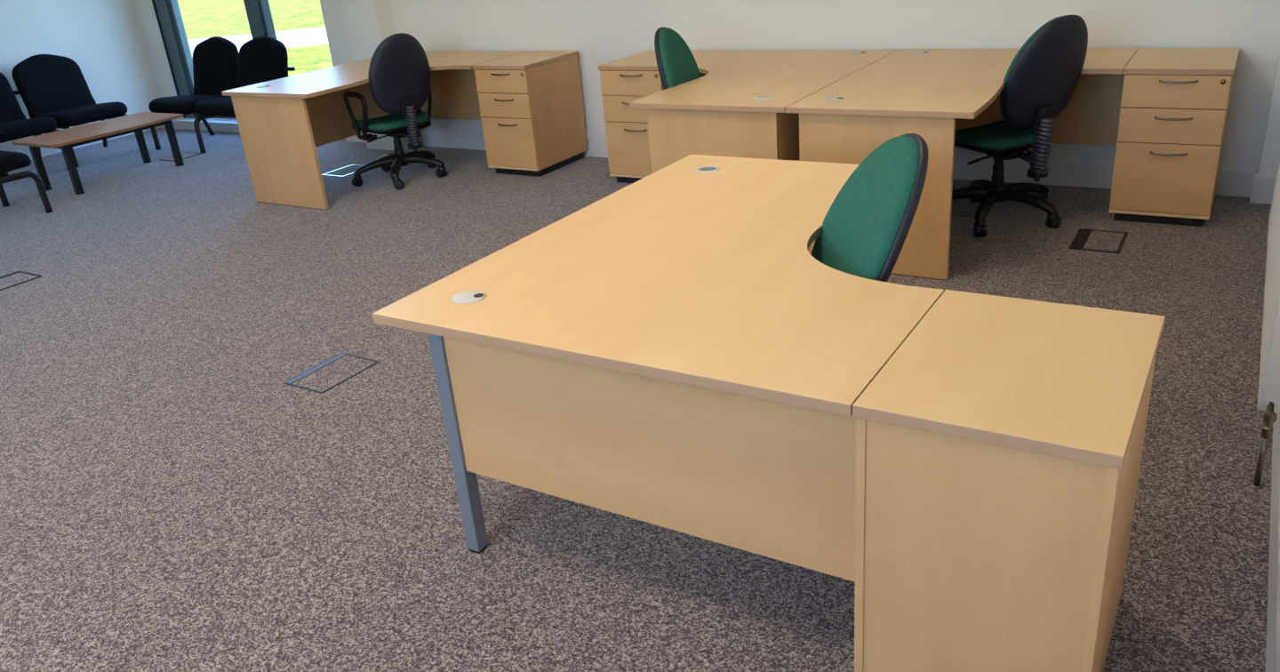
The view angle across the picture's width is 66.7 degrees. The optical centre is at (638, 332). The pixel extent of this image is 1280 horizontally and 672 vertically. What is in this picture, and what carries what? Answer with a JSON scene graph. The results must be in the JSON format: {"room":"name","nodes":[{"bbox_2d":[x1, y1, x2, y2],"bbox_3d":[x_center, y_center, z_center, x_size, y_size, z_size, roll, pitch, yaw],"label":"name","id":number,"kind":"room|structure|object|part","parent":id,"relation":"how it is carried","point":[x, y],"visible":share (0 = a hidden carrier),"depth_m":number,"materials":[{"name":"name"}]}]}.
{"room":"open-plan office","nodes":[
{"label":"open-plan office","id":0,"kind":"room"},
{"bbox_2d":[0,0,159,148],"bbox_3d":[-6.967,-1.785,6.038,0.300,2.750,8.050,9,27,30],"label":"wall","id":1,"kind":"structure","parent":0,"point":[104,38],"depth_m":8.85,"materials":[{"name":"white paint"}]},
{"bbox_2d":[0,126,158,159],"bbox_3d":[-6.648,-0.632,6.592,0.016,0.150,7.750,9,27,30],"label":"baseboard","id":2,"kind":"structure","parent":1,"relation":"attached to","point":[44,151],"depth_m":8.64,"materials":[{"name":"white paint"}]},
{"bbox_2d":[341,0,396,62],"bbox_3d":[-2.071,-2.739,7.217,0.340,2.750,0.170,9,27,30],"label":"wall","id":3,"kind":"structure","parent":0,"point":[368,22],"depth_m":7.32,"materials":[{"name":"white paint"}]},
{"bbox_2d":[400,136,409,150],"bbox_3d":[-1.821,-1.520,7.633,0.016,0.150,0.170,9,27,30],"label":"trim","id":4,"kind":"structure","parent":3,"relation":"attached to","point":[404,140],"depth_m":7.62,"materials":[{"name":"white paint"}]},
{"bbox_2d":[0,128,1273,671],"bbox_3d":[-2.732,0.253,4.255,9.895,0.250,8.120,9,27,30],"label":"floor","id":5,"kind":"structure","parent":0,"point":[169,502],"depth_m":3.16,"materials":[{"name":"carpet"}]},
{"bbox_2d":[0,271,42,290],"bbox_3d":[-3.443,-0.278,5.302,0.240,0.004,0.260,9,27,30],"label":"box","id":6,"kind":"object","parent":5,"relation":"on","point":[18,277],"visible":1,"depth_m":5.33,"materials":[{"name":"grey carpet"}]},
{"bbox_3d":[-3.436,-0.276,5.298,0.193,0.003,0.230,9,27,30],"label":"carpet lid","id":7,"kind":"part","parent":6,"relation":"part of","materials":[{"name":"grey carpet"}]},
{"bbox_2d":[0,150,53,213],"bbox_3d":[-4.488,-1.142,6.428,0.598,0.868,0.668,9,27,30],"label":"chair","id":8,"kind":"object","parent":5,"relation":"on","point":[10,161],"visible":1,"depth_m":6.51,"materials":[{"name":"black fabric"}]},
{"bbox_3d":[-4.626,-0.988,6.795,0.038,0.306,0.356,9,27,30],"label":"leg","id":9,"kind":"part","parent":8,"relation":"part of","materials":[{"name":"black paint"}]},
{"bbox_3d":[-4.457,-1.097,6.494,0.560,0.143,0.570,9,27,30],"label":"seat","id":10,"kind":"part","parent":8,"relation":"part of","materials":[{"name":"black fabric"}]},
{"bbox_3d":[-4.149,-0.908,6.514,0.038,0.306,0.356,9,27,30],"label":"leg","id":11,"kind":"part","parent":8,"relation":"part of","materials":[{"name":"black paint"}]},
{"bbox_2d":[0,72,57,186],"bbox_3d":[-5.137,-1.686,7.810,0.668,0.868,0.619,9,27,30],"label":"chair","id":12,"kind":"object","parent":5,"relation":"on","point":[14,124],"visible":0.99,"depth_m":7.84,"materials":[{"name":"black fabric"}]},
{"bbox_3d":[-5.349,-1.886,7.866,0.192,0.512,0.581,9,27,30],"label":"backrest","id":13,"kind":"part","parent":12,"relation":"part of","materials":[{"name":"black fabric"}]},
{"bbox_3d":[-5.084,-1.620,7.821,0.570,0.143,0.600,9,27,30],"label":"seat","id":14,"kind":"part","parent":12,"relation":"part of","materials":[{"name":"black fabric"}]},
{"bbox_2d":[11,54,135,167],"bbox_3d":[-4.812,-1.926,8.293,0.668,0.868,0.638,9,27,30],"label":"chair","id":15,"kind":"object","parent":5,"relation":"on","point":[50,85],"visible":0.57,"depth_m":8.26,"materials":[{"name":"black fabric"}]},
{"bbox_3d":[-5.030,-2.122,8.342,0.192,0.512,0.581,9,27,30],"label":"backrest","id":16,"kind":"part","parent":15,"relation":"part of","materials":[{"name":"black fabric"}]},
{"bbox_3d":[-4.815,-1.538,8.097,0.356,0.306,0.038,9,27,30],"label":"leg","id":17,"kind":"part","parent":15,"relation":"part of","materials":[{"name":"black paint"}]},
{"bbox_3d":[-4.876,-1.963,8.318,0.491,0.349,0.600,9,27,30],"label":"frame","id":18,"kind":"part","parent":15,"relation":"part of","materials":[{"name":"black paint"}]},
{"bbox_3d":[-4.765,-1.856,8.297,0.570,0.143,0.600,9,27,30],"label":"seat","id":19,"kind":"part","parent":15,"relation":"part of","materials":[{"name":"black fabric"}]},
{"bbox_3d":[-4.749,-1.808,8.700,0.259,0.317,0.036,9,27,30],"label":"leg","id":20,"kind":"part","parent":15,"relation":"part of","materials":[{"name":"black paint"}]},
{"bbox_2d":[11,112,183,194],"bbox_3d":[-4.083,-1.385,7.487,0.620,0.390,1.060,9,27,30],"label":"coffee table","id":21,"kind":"object","parent":5,"relation":"on","point":[66,139],"visible":0.98,"depth_m":7.31,"materials":[{"name":"brown wood"}]},
{"bbox_3d":[-4.483,-1.246,7.280,0.045,0.368,0.045,9,27,30],"label":"leg","id":22,"kind":"part","parent":21,"relation":"part of","materials":[{"name":"black paint"}]},
{"bbox_3d":[-4.112,-1.184,7.062,0.045,0.368,0.045,9,27,30],"label":"leg","id":23,"kind":"part","parent":21,"relation":"part of","materials":[{"name":"black paint"}]},
{"bbox_3d":[-4.096,-1.529,7.424,0.470,0.030,0.870,9,27,30],"label":"frame","id":24,"kind":"part","parent":21,"relation":"part of","materials":[{"name":"black paint"}]},
{"bbox_3d":[-4.053,-1.564,7.921,0.045,0.368,0.045,9,27,30],"label":"leg","id":25,"kind":"part","parent":21,"relation":"part of","materials":[{"name":"black paint"}]},
{"bbox_3d":[-3.682,-1.502,7.703,0.045,0.368,0.045,9,27,30],"label":"leg","id":26,"kind":"part","parent":21,"relation":"part of","materials":[{"name":"black paint"}]},
{"bbox_2d":[158,152,201,160],"bbox_3d":[-3.814,-1.465,8.101,0.220,0.004,0.260,9,27,30],"label":"box","id":27,"kind":"object","parent":5,"relation":"on","point":[186,155],"visible":0.8,"depth_m":8.10,"materials":[{"name":"black plastic"}]},
{"bbox_2d":[148,36,239,153],"bbox_3d":[-3.798,-2.063,8.397,0.658,0.868,0.668,9,27,30],"label":"chair","id":28,"kind":"object","parent":5,"relation":"on","point":[215,59],"visible":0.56,"depth_m":8.40,"materials":[{"name":"black fabric"}]},
{"bbox_3d":[-4.118,-1.797,8.546,0.038,0.306,0.356,9,27,30],"label":"leg","id":29,"kind":"part","parent":28,"relation":"part of","materials":[{"name":"black paint"}]},
{"bbox_3d":[-3.818,-1.981,8.387,0.620,0.143,0.570,9,27,30],"label":"seat","id":30,"kind":"part","parent":28,"relation":"part of","materials":[{"name":"black fabric"}]},
{"bbox_3d":[-3.589,-1.709,8.235,0.038,0.306,0.356,9,27,30],"label":"leg","id":31,"kind":"part","parent":28,"relation":"part of","materials":[{"name":"black paint"}]},
{"bbox_3d":[-3.972,-1.906,8.764,0.036,0.317,0.259,9,27,30],"label":"leg","id":32,"kind":"part","parent":28,"relation":"part of","materials":[{"name":"black paint"}]},
{"bbox_3d":[-3.691,-2.316,8.509,0.602,0.512,0.193,9,27,30],"label":"backrest","id":33,"kind":"part","parent":28,"relation":"part of","materials":[{"name":"black fabric"}]},
{"bbox_2d":[193,35,295,117],"bbox_3d":[-3.257,-1.973,8.079,0.639,0.868,0.668,9,27,30],"label":"chair","id":34,"kind":"object","parent":5,"relation":"on","point":[261,59],"visible":0.45,"depth_m":8.09,"materials":[{"name":"black fabric"}]},
{"bbox_3d":[-3.285,-1.892,8.074,0.620,0.143,0.570,9,27,30],"label":"seat","id":35,"kind":"part","parent":34,"relation":"part of","materials":[{"name":"black fabric"}]},
{"bbox_3d":[-3.157,-2.227,8.195,0.602,0.512,0.193,9,27,30],"label":"backrest","id":36,"kind":"part","parent":34,"relation":"part of","materials":[{"name":"black fabric"}]},
{"bbox_3d":[-3.231,-2.028,8.127,0.620,0.349,0.491,9,27,30],"label":"frame","id":37,"kind":"part","parent":34,"relation":"part of","materials":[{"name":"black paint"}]},
{"bbox_2d":[283,352,379,393],"bbox_3d":[-1.209,0.157,3.843,0.220,0.004,0.300,10,28,31],"label":"box","id":38,"kind":"object","parent":5,"relation":"on","point":[341,367],"visible":1,"depth_m":3.83,"materials":[{"name":"grey"}]},
{"bbox_2d":[321,164,362,176],"bbox_3d":[-2.125,-1.184,7.107,0.220,0.004,0.300,9,27,30],"label":"box","id":39,"kind":"object","parent":5,"relation":"on","point":[343,172],"visible":0.73,"depth_m":7.09,"materials":[{"name":"silver metal"}]},
{"bbox_2d":[221,50,526,209],"bbox_3d":[-1.690,-1.421,6.643,1.214,0.735,1.614,10,28,30],"label":"desk","id":40,"kind":"object","parent":5,"relation":"on","point":[282,123],"visible":0.65,"depth_m":6.29,"materials":[{"name":"brown wood"}]},
{"bbox_3d":[-2.277,-1.148,6.171,0.670,0.701,0.025,10,28,30],"label":"panel","id":41,"kind":"part","parent":40,"relation":"part of","materials":[{"name":"brown wood"}]},
{"bbox_3d":[-2.166,-1.587,6.860,0.018,0.465,1.470,10,28,30],"label":"modesty panel","id":42,"kind":"part","parent":40,"relation":"part of","materials":[{"name":"brown wood"}]},
{"bbox_3d":[-1.291,-1.793,7.132,1.090,0.450,0.018,10,28,30],"label":"modesty panel","id":43,"kind":"part","parent":40,"relation":"part of","materials":[{"name":"brown wood"}]},
{"bbox_2d":[343,32,447,189],"bbox_3d":[-1.653,-1.523,6.563,0.614,0.980,0.608,6,26,24],"label":"office chair","id":44,"kind":"object","parent":5,"relation":"on","point":[399,70],"visible":1,"depth_m":6.37,"materials":[{"name":"black plastic"}]},
{"bbox_3d":[-1.834,-1.441,6.453,0.100,0.321,0.305,-23,29,-35],"label":"armrest","id":45,"kind":"part","parent":44,"relation":"part of","materials":[{"name":"black plastic"}]},
{"bbox_3d":[-1.797,-1.138,6.651,0.292,0.090,0.072,-13,25,-18],"label":"arm","id":46,"kind":"part","parent":44,"relation":"part of","materials":[{"name":"black plastic"}]},
{"bbox_3d":[-1.734,-1.295,6.492,0.176,0.023,0.024,-25,31,-38],"label":"lever","id":47,"kind":"part","parent":44,"relation":"part of","materials":[{"name":"black plastic"}]},
{"bbox_3d":[-1.541,-1.675,6.304,0.430,0.507,0.126,-23,29,-35],"label":"backrest","id":48,"kind":"part","parent":44,"relation":"part of","materials":[{"name":"green fabric"}]},
{"bbox_3d":[-1.749,-1.220,6.829,0.072,0.090,0.292,-23,29,-35],"label":"arm","id":49,"kind":"part","parent":44,"relation":"part of","materials":[{"name":"black plastic"}]},
{"bbox_3d":[-1.689,-1.435,6.631,0.450,0.080,0.425,-23,29,-35],"label":"seat","id":50,"kind":"part","parent":44,"relation":"part of","materials":[{"name":"green fabric"}]},
{"bbox_3d":[-1.625,-1.107,6.546,0.072,0.090,0.292,-6,23,-2],"label":"arm","id":51,"kind":"part","parent":44,"relation":"part of","materials":[{"name":"black plastic"}]},
{"bbox_3d":[-1.647,-1.292,6.654,0.068,0.183,0.068,-23,29,-35],"label":"gas stem","id":52,"kind":"part","parent":44,"relation":"part of","materials":[{"name":"black plastic"}]},
{"bbox_3d":[-1.544,-1.242,6.837,0.072,0.090,0.292,10,28,31],"label":"arm","id":53,"kind":"part","parent":44,"relation":"part of","materials":[{"name":"black plastic"}]},
{"bbox_3d":[-1.468,-1.171,6.660,0.292,0.090,0.072,1,24,15],"label":"arm","id":54,"kind":"part","parent":44,"relation":"part of","materials":[{"name":"black plastic"}]},
{"bbox_3d":[-1.518,-1.574,6.694,0.100,0.321,0.305,-23,29,-35],"label":"armrest","id":55,"kind":"part","parent":44,"relation":"part of","materials":[{"name":"black plastic"}]},
{"bbox_2d":[472,50,587,176],"bbox_3d":[-0.721,-1.488,6.603,0.436,0.730,0.617,10,28,30],"label":"drawer pedestal","id":56,"kind":"object","parent":5,"relation":"on","point":[531,104],"visible":1,"depth_m":6.43,"materials":[{"name":"brown wood"}]},
{"bbox_3d":[-0.891,-1.659,6.249,0.156,0.014,0.029,10,28,30],"label":"handle","id":57,"kind":"part","parent":56,"relation":"part of","materials":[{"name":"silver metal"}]},
{"bbox_3d":[-0.884,-1.626,6.290,0.422,0.146,0.018,10,28,30],"label":"drawer","id":58,"kind":"part","parent":56,"relation":"part of","materials":[{"name":"brown wood"}]},
{"bbox_3d":[-0.878,-1.509,6.314,0.156,0.014,0.029,10,28,30],"label":"handle","id":59,"kind":"part","parent":56,"relation":"part of","materials":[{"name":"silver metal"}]},
{"bbox_3d":[-0.872,-1.484,6.352,0.422,0.156,0.018,10,28,30],"label":"drawer","id":60,"kind":"part","parent":56,"relation":"part of","materials":[{"name":"brown wood"}]},
{"bbox_3d":[-0.865,-1.361,6.379,0.156,0.014,0.029,10,28,30],"label":"handle","id":61,"kind":"part","parent":56,"relation":"part of","materials":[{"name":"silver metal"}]},
{"bbox_3d":[-0.852,-1.261,6.449,0.422,0.324,0.018,10,28,30],"label":"drawer","id":62,"kind":"part","parent":56,"relation":"part of","materials":[{"name":"brown wood"}]},
{"bbox_3d":[-0.837,-1.104,6.518,0.422,0.015,0.018,10,28,30],"label":"rail","id":63,"kind":"part","parent":56,"relation":"part of","materials":[{"name":"brown wood"}]},
{"bbox_3d":[-0.539,-1.477,6.510,0.018,0.655,0.565,10,28,30],"label":"panel","id":64,"kind":"part","parent":56,"relation":"part of","materials":[{"name":"brown wood"}]},
{"bbox_2d":[598,49,707,183],"bbox_3d":[0.119,-1.352,6.118,0.436,0.730,0.617,9,27,30],"label":"drawer pedestal","id":65,"kind":"object","parent":5,"relation":"on","point":[624,81],"visible":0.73,"depth_m":5.91,"materials":[{"name":"brown wood"}]},
{"bbox_3d":[-0.030,-1.348,5.866,0.422,0.156,0.018,9,27,30],"label":"drawer","id":66,"kind":"part","parent":65,"relation":"part of","materials":[{"name":"brown wood"}]},
{"bbox_3d":[-0.010,-1.125,5.963,0.422,0.324,0.018,9,27,30],"label":"drawer","id":67,"kind":"part","parent":65,"relation":"part of","materials":[{"name":"brown wood"}]},
{"bbox_3d":[0.004,-0.968,6.032,0.422,0.015,0.018,9,27,30],"label":"rail","id":68,"kind":"part","parent":65,"relation":"part of","materials":[{"name":"brown wood"}]},
{"bbox_3d":[-0.050,-1.522,5.763,0.156,0.014,0.029,9,27,30],"label":"handle","id":69,"kind":"part","parent":65,"relation":"part of","materials":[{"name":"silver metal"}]},
{"bbox_3d":[-0.043,-1.490,5.804,0.422,0.146,0.018,9,27,30],"label":"drawer","id":70,"kind":"part","parent":65,"relation":"part of","materials":[{"name":"brown wood"}]},
{"bbox_3d":[-0.023,-1.225,5.893,0.156,0.014,0.029,9,27,30],"label":"handle","id":71,"kind":"part","parent":65,"relation":"part of","materials":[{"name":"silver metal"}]},
{"bbox_2d":[372,154,943,582],"bbox_3d":[0.318,0.066,2.817,1.214,0.735,1.614,10,28,31],"label":"desk","id":72,"kind":"object","parent":5,"relation":"on","point":[672,350],"visible":0.88,"depth_m":2.25,"materials":[{"name":"brown wood"}]},
{"bbox_3d":[-0.470,0.273,2.540,0.043,0.693,0.043,10,28,31],"label":"leg","id":73,"kind":"part","parent":72,"relation":"part of","materials":[{"name":"silver metal"}]},
{"bbox_3d":[-0.008,0.237,2.203,1.076,0.443,0.018,10,28,31],"label":"modesty panel","id":74,"kind":"part","parent":72,"relation":"part of","materials":[{"name":"brown wood"}]},
{"bbox_2d":[654,26,700,89],"bbox_3d":[0.452,-1.116,5.168,0.653,1.002,0.609,5,25,22],"label":"office chair","id":75,"kind":"object","parent":5,"relation":"on","point":[676,63],"visible":0.1,"depth_m":5.03,"materials":[{"name":"green fabric"}]},
{"bbox_2d":[629,48,898,174],"bbox_3d":[0.568,-1.047,5.319,1.214,0.735,1.614,9,27,30],"label":"desk","id":76,"kind":"object","parent":5,"relation":"on","point":[738,108],"visible":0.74,"depth_m":4.63,"materials":[{"name":"brown wood"}]},
{"bbox_3d":[0.360,-0.710,4.622,0.670,0.701,0.025,9,27,30],"label":"panel","id":77,"kind":"part","parent":76,"relation":"part of","materials":[{"name":"brown wood"}]},
{"bbox_3d":[1.009,-1.059,4.993,0.018,0.465,1.470,9,27,30],"label":"modesty panel","id":78,"kind":"part","parent":76,"relation":"part of","materials":[{"name":"brown wood"}]},
{"bbox_2d":[810,133,928,282],"bbox_3d":[0.414,0.009,2.594,0.685,1.002,0.610,-7,24,-4],"label":"office chair","id":79,"kind":"object","parent":5,"relation":"on","point":[865,229],"visible":0.15,"depth_m":2.42,"materials":[{"name":"green fabric"}]},
{"bbox_2d":[785,48,1138,279],"bbox_3d":[1.606,-0.874,4.708,1.214,0.735,1.614,9,27,30],"label":"desk","id":80,"kind":"object","parent":5,"relation":"on","point":[932,94],"visible":0.71,"depth_m":4.27,"materials":[{"name":"brown wood"}]},
{"bbox_3d":[1.023,-0.600,4.232,0.670,0.701,0.025,9,27,30],"label":"panel","id":81,"kind":"part","parent":80,"relation":"part of","materials":[{"name":"brown wood"}]},
{"bbox_3d":[2.002,-1.247,5.199,1.090,0.450,0.018,9,27,30],"label":"modesty panel","id":82,"kind":"part","parent":80,"relation":"part of","materials":[{"name":"brown wood"}]},
{"bbox_2d":[852,289,1165,671],"bbox_3d":[0.765,0.378,2.018,0.443,0.730,0.623,10,28,31],"label":"drawer pedestal","id":83,"kind":"object","parent":5,"relation":"on","point":[999,447],"visible":1,"depth_m":1.76,"materials":[{"name":"brown wood"}]},
{"bbox_3d":[0.577,0.344,2.103,0.018,0.655,0.571,10,28,31],"label":"panel","id":84,"kind":"part","parent":83,"relation":"part of","materials":[{"name":"brown wood"}]},
{"bbox_3d":[0.609,0.479,1.786,0.397,0.654,0.010,10,28,31],"label":"panel","id":85,"kind":"part","parent":83,"relation":"part of","materials":[{"name":"brown wood"}]},
{"bbox_3d":[0.929,0.404,1.892,0.018,0.655,0.571,10,28,31],"label":"panel","id":86,"kind":"part","parent":83,"relation":"part of","materials":[{"name":"brown wood"}]},
{"bbox_2d":[952,14,1087,237],"bbox_3d":[1.792,-1.030,4.694,0.614,1.002,0.673,-14,25,-20],"label":"office chair","id":87,"kind":"object","parent":5,"relation":"on","point":[1043,76],"visible":0.92,"depth_m":4.47,"materials":[{"name":"black plastic"}]},
{"bbox_3d":[1.629,-0.691,4.919,0.292,0.090,0.072,2,24,16],"label":"arm","id":88,"kind":"part","parent":87,"relation":"part of","materials":[{"name":"black plastic"}]},
{"bbox_3d":[1.788,-0.754,5.032,0.072,0.090,0.292,-5,23,-1],"label":"arm","id":89,"kind":"part","parent":87,"relation":"part of","materials":[{"name":"black plastic"}]},
{"bbox_3d":[1.658,-0.834,4.679,0.176,0.023,0.024,-16,26,-23],"label":"lever","id":90,"kind":"part","parent":87,"relation":"part of","materials":[{"name":"black plastic"}]},
{"bbox_3d":[1.702,-0.620,4.742,0.072,0.090,0.292,11,28,32],"label":"arm","id":91,"kind":"part","parent":87,"relation":"part of","materials":[{"name":"black plastic"}]},
{"bbox_3d":[1.785,-0.812,4.817,0.068,0.205,0.068,-14,25,-20],"label":"gas stem","id":92,"kind":"part","parent":87,"relation":"part of","materials":[{"name":"black plastic"}]},
{"bbox_3d":[1.753,-0.969,4.796,0.450,0.080,0.425,-14,25,-20],"label":"seat","id":93,"kind":"part","parent":87,"relation":"part of","materials":[{"name":"green fabric"}]},
{"bbox_3d":[1.956,-0.725,4.928,0.293,0.090,0.076,-14,25,-20],"label":"arm","id":94,"kind":"part","parent":87,"relation":"part of","materials":[{"name":"black plastic"}]},
{"bbox_3d":[1.905,-0.640,4.745,0.072,0.090,0.292,-22,28,-33],"label":"arm","id":95,"kind":"part","parent":87,"relation":"part of","materials":[{"name":"black plastic"}]},
{"bbox_3d":[1.849,-1.175,4.400,0.430,0.507,0.182,-14,25,-20],"label":"backrest","id":96,"kind":"part","parent":87,"relation":"part of","materials":[{"name":"green fabric"}]},
{"bbox_2d":[1068,228,1127,253],"bbox_3d":[2.127,-0.425,4.488,0.210,0.004,0.300,9,27,30],"label":"box","id":97,"kind":"object","parent":5,"relation":"on","point":[1105,241],"visible":1,"depth_m":4.48,"materials":[{"name":"carpet"}]},
{"bbox_3d":[2.145,-0.421,4.478,0.138,0.003,0.270,9,27,30],"label":"carpet lid","id":98,"kind":"part","parent":97,"relation":"part of","materials":[{"name":"grey carpet"}]},
{"bbox_2d":[1108,48,1239,226],"bbox_3d":[2.569,-0.944,4.677,0.436,0.730,0.617,9,27,30],"label":"drawer pedestal","id":99,"kind":"object","parent":5,"relation":"on","point":[1175,102],"visible":1,"depth_m":4.46,"materials":[{"name":"brown wood"}]},
{"bbox_3d":[2.455,-0.560,4.591,0.422,0.015,0.018,9,27,30],"label":"rail","id":100,"kind":"part","parent":99,"relation":"part of","materials":[{"name":"brown wood"}]},
{"bbox_3d":[2.440,-0.717,4.522,0.422,0.324,0.018,9,27,30],"label":"drawer","id":101,"kind":"part","parent":99,"relation":"part of","materials":[{"name":"brown wood"}]},
{"bbox_3d":[2.427,-0.817,4.452,0.156,0.014,0.029,9,27,30],"label":"handle","id":102,"kind":"part","parent":99,"relation":"part of","materials":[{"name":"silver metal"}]},
{"bbox_3d":[2.420,-0.940,4.425,0.422,0.156,0.018,9,27,30],"label":"drawer","id":103,"kind":"part","parent":99,"relation":"part of","materials":[{"name":"brown wood"}]},
{"bbox_3d":[2.414,-0.965,4.387,0.156,0.014,0.029,9,27,30],"label":"handle","id":104,"kind":"part","parent":99,"relation":"part of","materials":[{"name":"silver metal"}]},
{"bbox_3d":[2.408,-1.082,4.363,0.422,0.146,0.018,9,27,30],"label":"drawer","id":105,"kind":"part","parent":99,"relation":"part of","materials":[{"name":"brown wood"}]},
{"bbox_3d":[2.401,-1.115,4.322,0.156,0.014,0.029,9,27,30],"label":"handle","id":106,"kind":"part","parent":99,"relation":"part of","materials":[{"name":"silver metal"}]},
{"bbox_3d":[2.752,-0.934,4.585,0.018,0.655,0.565,9,27,30],"label":"panel","id":107,"kind":"part","parent":99,"relation":"part of","materials":[{"name":"brown wood"}]},
{"bbox_2d":[132,0,1279,167],"bbox_3d":[-0.800,-2.638,6.721,9.895,2.750,0.300,9,27,30],"label":"wall","id":108,"kind":"structure","parent":0,"point":[602,32],"depth_m":5.70,"materials":[{"name":"white paint"}]},
{"bbox_2d":[152,0,276,119],"bbox_3d":[-3.437,-3.003,8.367,2.420,2.360,0.112,9,27,30],"label":"window","id":109,"kind":"structure","parent":108,"relation":"in","point":[168,14],"depth_m":9.03,"materials":[{"name":"grey metal"}]},
{"bbox_2d":[158,117,346,139],"bbox_3d":[-3.497,-1.897,8.917,2.700,0.090,0.270,9,27,30],"label":"trim","id":110,"kind":"structure","parent":108,"relation":"attached to","point":[226,125],"depth_m":9.11,"materials":[{"name":"white paint"}]},
{"bbox_2d":[345,127,1277,204],"bbox_3d":[0.333,-1.166,6.375,6.595,0.150,0.186,9,27,30],"label":"baseboard","id":111,"kind":"structure","parent":108,"relation":"attached to","point":[1232,180],"depth_m":5.37,"materials":[{"name":"white paint"}]},
{"bbox_2d":[1258,51,1279,173],"bbox_3d":[3.009,-1.910,4.266,0.125,2.750,0.100,9,27,30],"label":"wall","id":112,"kind":"structure","parent":0,"point":[1270,155],"depth_m":4.66,"materials":[{"name":"white paint"}]},
{"bbox_3d":[1.181,-0.394,1.165,0.300,2.750,7.900,9,27,30],"label":"wall","id":113,"kind":"structure","parent":0,"visible":0},
{"bbox_2d":[1253,159,1279,486],"bbox_3d":[2.137,-0.299,3.195,0.077,0.802,1.871,9,27,30],"label":"radiator","id":114,"kind":"object","parent":113,"relation":"attached to","point":[1269,368],"visible":1,"depth_m":2.65,"materials":[{"name":"white metal"}]},
{"bbox_3d":[2.124,-0.406,3.197,0.023,0.600,1.800,9,27,30],"label":"panel","id":115,"kind":"part","parent":114,"relation":"part of","materials":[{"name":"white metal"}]},
{"bbox_3d":[1.675,-0.074,2.490,0.057,0.570,0.002,9,27,30],"label":"panel","id":116,"kind":"part","parent":114,"relation":"part of","materials":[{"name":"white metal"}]},
{"bbox_2d":[1265,402,1279,671],"bbox_3d":[1.205,0.733,1.839,0.016,0.150,7.500,9,27,30],"label":"baseboard","id":117,"kind":"structure","parent":113,"relation":"attached to","point":[1273,621],"depth_m":2.23,"materials":[{"name":"white paint"}]},
{"label":"outside","id":118,"kind":"structure","parent":0,"visible":0},
{"bbox_2d":[177,0,333,76],"bbox_3d":[4.957,-14.224,36.184,90.000,0.300,59.695,9,27,30],"label":"lawn","id":119,"kind":"structure","parent":118,"point":[202,19],"depth_m":22.91,"materials":[{"name":"green plant"}]},
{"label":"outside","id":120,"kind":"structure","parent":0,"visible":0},
{"bbox_2d":[187,26,327,56],"bbox_3d":[-13.592,-4.701,17.791,66.000,0.025,3.300,-6,23,-2],"label":"path","id":121,"kind":"structure","parent":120,"point":[316,36],"depth_m":18.25,"materials":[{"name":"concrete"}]}
]}

